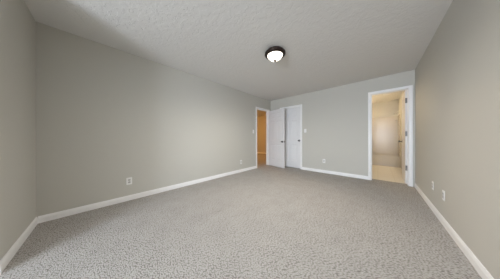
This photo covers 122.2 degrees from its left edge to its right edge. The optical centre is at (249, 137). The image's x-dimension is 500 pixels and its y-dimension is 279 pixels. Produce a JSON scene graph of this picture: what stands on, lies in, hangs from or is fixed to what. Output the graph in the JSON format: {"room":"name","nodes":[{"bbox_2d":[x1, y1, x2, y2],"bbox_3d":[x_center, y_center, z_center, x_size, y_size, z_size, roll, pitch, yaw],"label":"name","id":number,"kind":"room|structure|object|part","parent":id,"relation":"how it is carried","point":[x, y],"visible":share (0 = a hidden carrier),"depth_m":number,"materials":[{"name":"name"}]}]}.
{"room":"empty bedroom","nodes":[
{"label":"empty bedroom","id":0,"kind":"room"},
{"bbox_2d":[0,0,35,259],"bbox_3d":[-2.283,-0.185,1.307,0.926,2.440,0.120,0,0,43],"label":"wall","id":1,"kind":"structure","parent":0,"point":[17,23],"depth_m":1.28,"materials":[{"name":"grey paint"}]},
{"bbox_2d":[0,217,37,273],"bbox_3d":[-2.235,0.994,1.356,0.926,0.083,0.014,0,0,43],"label":"baseboard","id":2,"kind":"structure","parent":1,"relation":"attached to","point":[12,251],"depth_m":1.25,"materials":[{"name":"white paint"}]},
{"bbox_2d":[36,22,270,216],"bbox_3d":[-0.939,-0.188,3.530,0.120,2.440,5.210,0,0,43],"label":"wall","id":3,"kind":"structure","parent":0,"point":[106,116],"depth_m":2.21,"materials":[{"name":"grey paint"}]},
{"bbox_2d":[126,177,131,184],"bbox_3d":[-1.999,0.717,2.287,0.009,0.117,0.072,0,0,43],"label":"wall outlet","id":4,"kind":"object","parent":3,"relation":"attached to","point":[128,180],"visible":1,"depth_m":2.29,"materials":[{"name":"white plastic"}]},
{"bbox_2d":[38,166,255,223],"bbox_3d":[-1.179,0.991,3.169,0.014,0.083,4.081,0,0,43],"label":"baseboard","id":5,"kind":"structure","parent":3,"relation":"attached to","point":[64,213],"depth_m":2.22,"materials":[{"name":"white paint"}]},
{"bbox_2d":[256,107,269,167],"bbox_3d":[0.435,-0.013,5.002,0.136,2.083,0.806,0,0,43],"label":"door frame","id":6,"kind":"structure","parent":3,"relation":"attached to","point":[257,108],"depth_m":5.23,"materials":[{"name":"white paint"}]},
{"bbox_2d":[268,108,284,167],"bbox_3d":[0.932,0.010,4.921,0.171,2.012,0.760,0,0,-35],"label":"door","id":7,"kind":"structure","parent":6,"relation":"attached to","point":[276,138],"depth_m":4.85,"materials":[{"name":"white paint"}]},
{"bbox_2d":[24,0,452,116],"bbox_3d":[-1.118,-1.457,3.736,8.090,0.100,11.410,0,0,43],"label":"ceiling","id":8,"kind":"structure","parent":0,"point":[327,44],"depth_m":1.89,"materials":[{"name":"white paint"}]},
{"bbox_2d":[265,46,285,61],"bbox_3d":[0.408,-1.326,2.256,0.336,0.171,0.336,0,0,43],"label":"ceiling light","id":9,"kind":"object","parent":8,"relation":"attached to","point":[275,53],"visible":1,"depth_m":2.17,"materials":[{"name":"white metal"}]},
{"bbox_3d":[0.408,-1.307,2.256,0.242,0.077,0.242,0,0,43],"label":"lamp shade","id":10,"kind":"part","parent":9,"relation":"part of","materials":[{"name":"white glass"}]},
{"bbox_2d":[0,153,481,278],"bbox_3d":[-1.112,1.083,3.735,8.090,0.100,11.410,0,0,43],"label":"floor","id":11,"kind":"structure","parent":0,"point":[265,221],"depth_m":1.46,"materials":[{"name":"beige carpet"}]},
{"bbox_2d":[372,153,400,167],"bbox_3d":[4.784,0.828,5.447,1.520,0.380,0.648,0,0,43],"label":"bathtub","id":12,"kind":"object","parent":11,"relation":"on","point":[390,160],"visible":0.51,"depth_m":4.96,"materials":[{"name":"beige plastic"}]},
{"bbox_3d":[4.568,0.839,5.214,1.320,0.240,0.012,0,0,43],"label":"apron panel","id":13,"kind":"part","parent":12,"relation":"part of","materials":[{"name":"beige plastic"}]},
{"bbox_2d":[257,116,265,152],"bbox_3d":[0.985,-0.193,8.829,4.254,2.440,0.100,0,0,43],"label":"wall","id":14,"kind":"structure","parent":0,"point":[261,120],"depth_m":8.98,"materials":[{"name":"orange paint"}]},
{"bbox_2d":[271,70,414,186],"bbox_3d":[2.154,-0.195,4.136,3.597,2.440,0.120,0,0,43],"label":"wall","id":15,"kind":"structure","parent":0,"point":[335,119],"depth_m":3.75,"materials":[{"name":"grey paint"}]},
{"bbox_2d":[280,104,301,168],"bbox_3d":[1.426,-0.030,4.798,0.824,2.113,0.136,0,0,43],"label":"door frame","id":16,"kind":"structure","parent":15,"relation":"attached to","point":[300,105],"depth_m":4.50,"materials":[{"name":"white paint"}]},
{"bbox_2d":[285,107,299,167],"bbox_3d":[1.385,-0.009,4.754,0.702,2.031,0.103,0,0,43],"label":"door","id":17,"kind":"structure","parent":15,"relation":"in","point":[292,115],"depth_m":4.72,"materials":[{"name":"white paint"}]},
{"bbox_2d":[302,167,367,179],"bbox_3d":[2.288,0.983,3.923,1.627,0.083,0.014,0,0,43],"label":"baseboard","id":18,"kind":"structure","parent":15,"relation":"attached to","point":[303,168],"depth_m":3.81,"materials":[{"name":"white paint"}]},
{"bbox_2d":[368,85,412,186],"bbox_3d":[3.184,-0.041,3.172,0.712,2.126,0.136,0,0,43],"label":"door frame","id":19,"kind":"structure","parent":15,"relation":"attached to","point":[409,88],"depth_m":2.97,"materials":[{"name":"white paint"}]},
{"bbox_2d":[398,90,406,183],"bbox_3d":[3.614,-0.017,3.268,0.113,2.052,0.596,0,0,43],"label":"door","id":20,"kind":"structure","parent":15,"relation":"in","point":[404,96],"depth_m":3.15,"materials":[{"name":"white paint"}]},
{"bbox_2d":[372,100,398,117],"bbox_3d":[5.042,-0.202,5.729,1.520,2.440,0.120,0,0,43],"label":"wall","id":21,"kind":"structure","parent":0,"point":[387,108],"depth_m":5.41,"materials":[{"name":"beige paint"}]},
{"bbox_2d":[372,114,400,155],"bbox_3d":[4.784,-0.089,5.450,1.519,1.452,0.640,0,0,43],"label":"shower surround","id":22,"kind":"object","parent":21,"relation":"attached to","point":[386,131],"visible":0.62,"depth_m":5.37,"materials":[{"name":"beige plastic"}]},
{"bbox_3d":[5.334,-0.090,4.941,0.020,1.452,0.640,0,0,43],"label":"panel","id":23,"kind":"part","parent":22,"relation":"part of","materials":[{"name":"beige plastic"}]},
{"bbox_2d":[398,0,499,278],"bbox_3d":[1.810,-0.194,1.029,0.120,2.440,11.410,0,0,43],"label":"wall","id":24,"kind":"structure","parent":0,"point":[457,76],"depth_m":1.24,"materials":[{"name":"grey paint"}]},
{"bbox_2d":[442,190,444,200],"bbox_3d":[2.280,0.679,1.630,0.009,0.117,0.072,0,0,43],"label":"wall outlet","id":25,"kind":"object","parent":24,"relation":"attached to","point":[443,191],"visible":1,"depth_m":1.62,"materials":[{"name":"white plastic"}]},
{"bbox_2d":[414,183,493,278],"bbox_3d":[0.695,0.987,-0.081,0.014,0.083,8.022,0,0,43],"label":"baseboard","id":26,"kind":"structure","parent":24,"relation":"attached to","point":[482,271],"depth_m":1.28,"materials":[{"name":"white paint"}]}
]}

